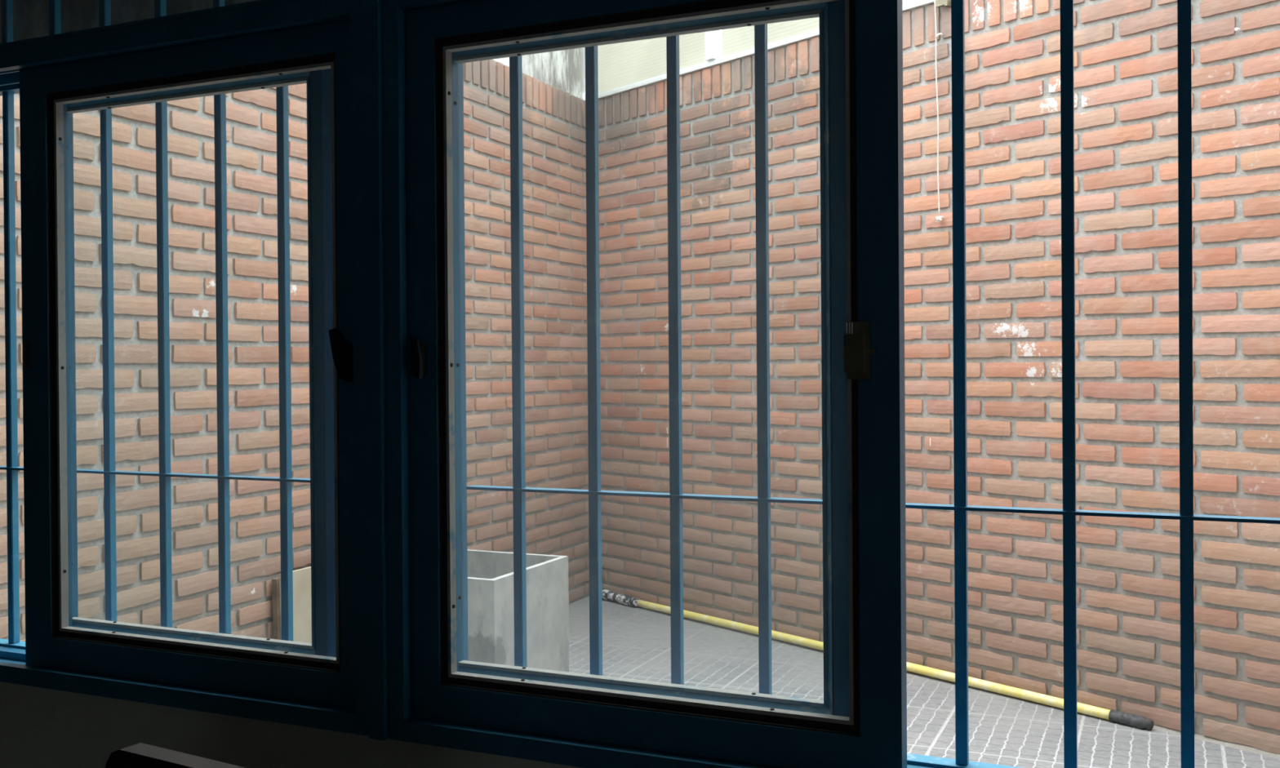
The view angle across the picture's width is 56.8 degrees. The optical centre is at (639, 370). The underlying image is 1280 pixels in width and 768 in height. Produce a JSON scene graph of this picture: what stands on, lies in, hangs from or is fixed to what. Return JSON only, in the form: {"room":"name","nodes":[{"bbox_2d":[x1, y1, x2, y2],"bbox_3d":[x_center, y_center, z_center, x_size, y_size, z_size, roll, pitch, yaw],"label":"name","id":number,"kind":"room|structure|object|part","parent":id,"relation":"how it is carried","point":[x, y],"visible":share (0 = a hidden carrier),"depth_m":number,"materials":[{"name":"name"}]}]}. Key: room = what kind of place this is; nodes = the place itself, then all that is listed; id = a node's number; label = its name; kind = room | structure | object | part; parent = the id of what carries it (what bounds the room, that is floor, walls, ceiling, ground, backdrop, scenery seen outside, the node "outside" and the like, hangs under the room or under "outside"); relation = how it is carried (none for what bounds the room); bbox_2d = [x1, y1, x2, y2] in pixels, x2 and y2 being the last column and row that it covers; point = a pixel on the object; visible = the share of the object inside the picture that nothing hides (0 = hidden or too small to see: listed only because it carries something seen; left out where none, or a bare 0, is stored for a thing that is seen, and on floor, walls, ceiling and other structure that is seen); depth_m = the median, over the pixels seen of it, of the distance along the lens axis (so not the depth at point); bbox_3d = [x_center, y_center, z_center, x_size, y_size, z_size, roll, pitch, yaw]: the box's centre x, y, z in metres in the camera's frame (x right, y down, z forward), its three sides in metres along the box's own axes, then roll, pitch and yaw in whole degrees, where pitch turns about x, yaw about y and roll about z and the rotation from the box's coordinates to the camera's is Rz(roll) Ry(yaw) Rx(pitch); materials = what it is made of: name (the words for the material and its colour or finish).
{"room":"room interior","nodes":[
{"label":"room interior","id":0,"kind":"room"},
{"bbox_2d":[0,681,582,767],"bbox_3d":[-0.092,-0.145,1.638,5.300,2.850,0.240,0,0,24],"label":"wall","id":1,"kind":"structure","parent":0,"point":[40,727],"depth_m":1.78,"materials":[{"name":"paint"}]},
{"bbox_2d":[0,0,286,48],"bbox_3d":[-0.349,-0.711,1.652,2.665,0.373,0.092,0,0,24],"label":"window","id":2,"kind":"structure","parent":1,"relation":"in","point":[259,2],"depth_m":1.78,"materials":[{"name":"blue metal"}]},
{"bbox_2d":[0,0,368,736],"bbox_3d":[-0.930,-0.009,1.970,1.297,1.026,0.184,0,0,24],"label":"window","id":3,"kind":"structure","parent":1,"relation":"in","point":[322,683],"depth_m":1.78,"materials":[{"name":"blue metal"}]},
{"bbox_3d":[-0.932,-0.505,1.973,1.271,0.019,0.004,0,0,24],"label":"track rail","id":4,"kind":"part","parent":3,"relation":"part of","materials":[{"name":"metal"}]},
{"bbox_3d":[-0.954,-0.504,1.922,1.271,0.019,0.004,0,0,24],"label":"track rail","id":5,"kind":"part","parent":3,"relation":"part of","materials":[{"name":"metal"}]},
{"bbox_3d":[-0.924,0.492,1.979,1.271,0.012,0.004,0,0,24],"label":"track rail","id":6,"kind":"part","parent":3,"relation":"part of","materials":[{"name":"blue metal"}]},
{"bbox_3d":[-0.995,-0.027,1.921,0.007,0.045,0.008,0,0,24],"label":"finger pull","id":7,"kind":"part","parent":3,"relation":"part of","materials":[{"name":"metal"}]},
{"bbox_2d":[0,0,310,644],"bbox_3d":[-0.900,-0.186,2.041,1.251,1.360,0.023,0,0,24],"label":"security grille","id":8,"kind":"object","parent":3,"relation":"attached to","point":[286,479],"visible":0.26,"depth_m":1.99,"materials":[{"name":"blue metal"}]},
{"bbox_3d":[-0.732,-0.005,1.889,0.617,0.977,0.034,0,0,24],"label":"sash frame","id":9,"kind":"part","parent":3,"relation":"part of","materials":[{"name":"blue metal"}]},
{"bbox_3d":[-0.413,-0.022,1.656,0.041,0.075,0.020,0,0,24],"label":"latch lever","id":10,"kind":"part","parent":3,"relation":"part of","materials":[{"name":"black plastic"}]},
{"bbox_2d":[362,0,390,740],"bbox_3d":[-0.327,-0.012,1.690,0.035,1.026,0.178,0,0,24],"label":"window frame","id":11,"kind":"structure","parent":1,"relation":"attached to","point":[373,11],"depth_m":1.61,"materials":[{"name":"blue metal"}]},
{"bbox_2d":[466,23,822,694],"bbox_3d":[-0.007,-0.014,1.645,0.536,0.880,0.023,0,0,24],"label":"security grille","id":12,"kind":"object","parent":1,"relation":"in","point":[763,499],"depth_m":1.62,"materials":[{"name":"blue metal"}]},
{"bbox_2d":[383,0,1022,767],"bbox_3d":[0.284,-0.015,1.429,1.293,1.026,0.184,0,0,24],"label":"window","id":13,"kind":"structure","parent":1,"relation":"in","point":[439,697],"depth_m":1.50,"materials":[{"name":"blue metal"}]},
{"bbox_3d":[-0.300,-0.018,1.605,0.016,0.057,0.020,0,0,24],"label":"latch lever","id":14,"kind":"part","parent":13,"relation":"part of","materials":[{"name":"black plastic"}]},
{"bbox_3d":[-0.008,-0.009,1.567,0.644,0.977,0.034,0,0,24],"label":"sash frame","id":15,"kind":"part","parent":13,"relation":"part of","materials":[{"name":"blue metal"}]},
{"bbox_2d":[905,0,1279,767],"bbox_3d":[0.525,0.014,1.408,0.413,0.941,0.023,0,0,24],"label":"security grille","id":16,"kind":"object","parent":1,"relation":"in","point":[1186,516],"depth_m":1.41,"materials":[{"name":"blue metal"}]},
{"bbox_2d":[0,47,589,641],"bbox_3d":[-1.102,-0.769,4.424,0.194,3.920,4.000,0,0,24],"label":"wall","id":17,"kind":"structure","parent":0,"point":[554,135],"depth_m":3.83,"materials":[{"name":"brick"}]},
{"bbox_2d":[568,595,1279,767],"bbox_3d":[2.207,1.212,3.408,7.150,0.120,4.800,0,0,24],"label":"floor","id":18,"kind":"structure","parent":0,"point":[1004,730],"depth_m":4.19,"materials":[{"name":"tile"}]},
{"bbox_2d":[271,566,311,643],"bbox_3d":[-1.065,0.919,4.170,0.046,0.505,0.613,0,0,24],"label":"leaning board","id":19,"kind":"object","parent":18,"relation":"on","point":[302,606],"visible":0.11,"depth_m":3.96,"materials":[{"name":"beige wood"}]},
{"bbox_2d":[466,549,568,671],"bbox_3d":[-0.588,0.919,4.122,0.500,0.500,0.513,0,0,24],"label":"concrete planter","id":20,"kind":"object","parent":18,"relation":"on","point":[491,606],"visible":0.33,"depth_m":4.04,"materials":[{"name":"grey concrete"}]},
{"bbox_2d":[601,588,1153,729],"bbox_3d":[0.705,1.127,4.908,0.057,0.057,2.907,-1,0,-40],"label":"pole","id":21,"kind":"object","parent":18,"relation":"on","point":[1114,716],"visible":0.83,"depth_m":4.40,"materials":[{"name":"plastic"}]},
{"bbox_2d":[598,0,1279,753],"bbox_3d":[1.460,-0.106,4.140,0.134,2.559,5.201,-1,0,-40],"label":"wall","id":22,"kind":"structure","parent":0,"point":[1126,51],"depth_m":4.18,"materials":[{"name":"brick"}]},
{"bbox_2d":[598,0,951,99],"bbox_3d":[0.471,-1.394,5.256,0.118,0.087,2.220,-1,0,-40],"label":"rail","id":23,"kind":"object","parent":22,"relation":"on","point":[915,4],"depth_m":5.25,"materials":[{"name":"white metal"}]},
{"bbox_2d":[597,31,706,93],"bbox_3d":[0.043,-1.889,5.768,0.005,0.950,0.885,-1,0,-40],"label":"wall","id":24,"kind":"structure","parent":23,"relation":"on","point":[620,64],"depth_m":5.82,"materials":[{"name":"white paint"}]},
{"bbox_2d":[704,30,719,61],"bbox_3d":[0.326,-1.889,5.382,0.044,0.950,0.050,-1,0,-40],"label":"support post","id":25,"kind":"object","parent":23,"relation":"on","point":[712,37],"visible":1,"depth_m":5.37,"materials":[{"name":"white paint"}]},
{"bbox_2d":[721,0,915,57],"bbox_3d":[0.766,-1.889,4.900,0.005,0.950,1.235,-1,0,-40],"label":"sheet","id":26,"kind":"object","parent":23,"relation":"on","point":[735,40],"visible":0.37,"depth_m":5.15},
{"bbox_2d":[933,0,943,222],"bbox_3d":[1.115,-0.969,4.417,0.032,0.828,0.024,0,0,24],"label":"hanging cord","id":27,"kind":"object","parent":23,"relation":"hanging from","point":[939,218],"visible":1,"depth_m":4.42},
{"bbox_3d":[1.157,-1.394,4.419,0.100,0.087,0.055,-1,0,-40],"label":"rail bracket","id":28,"kind":"part","parent":23,"relation":"part of","materials":[{"name":"beige"}]},
{"bbox_2d":[1152,724,1279,759],"bbox_3d":[1.288,1.145,4.258,0.027,0.038,4.200,-1,0,-40],"label":"trim","id":29,"kind":"structure","parent":22,"relation":"attached to","point":[1234,745],"depth_m":3.64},
{"bbox_2d":[1234,27,1239,31],"bbox_3d":[1.813,-1.036,3.594,0.016,0.012,0.011,-1,0,-40],"label":"plug","id":30,"kind":"object","parent":22,"relation":"attached to","point":[1237,29],"visible":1,"depth_m":3.59,"materials":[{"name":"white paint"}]},
{"bbox_3d":[-0.932,1.249,-0.263,5.300,0.100,3.940,0,0,24],"label":"floor","id":31,"kind":"structure","parent":0,"visible":0},
{"bbox_2d":[105,742,244,767],"bbox_3d":[-0.490,0.795,0.983,0.440,0.786,0.462,0,0,31],"label":"chair","id":32,"kind":"object","parent":31,"relation":"on","point":[140,755],"visible":1,"depth_m":1.23,"materials":[{"name":"black plastic"}]},
{"bbox_3d":[0.324,-1.079,2.582,5.300,4.700,1.840,0,0,24],"label":"wall","id":33,"kind":"structure","parent":0,"visible":0},
{"bbox_2d":[0,0,257,44],"bbox_3d":[-0.114,-0.858,1.843,3.700,0.525,0.130,0,0,24],"label":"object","id":34,"kind":"structure","parent":33,"relation":"attached to","point":[30,17],"depth_m":2.18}
]}

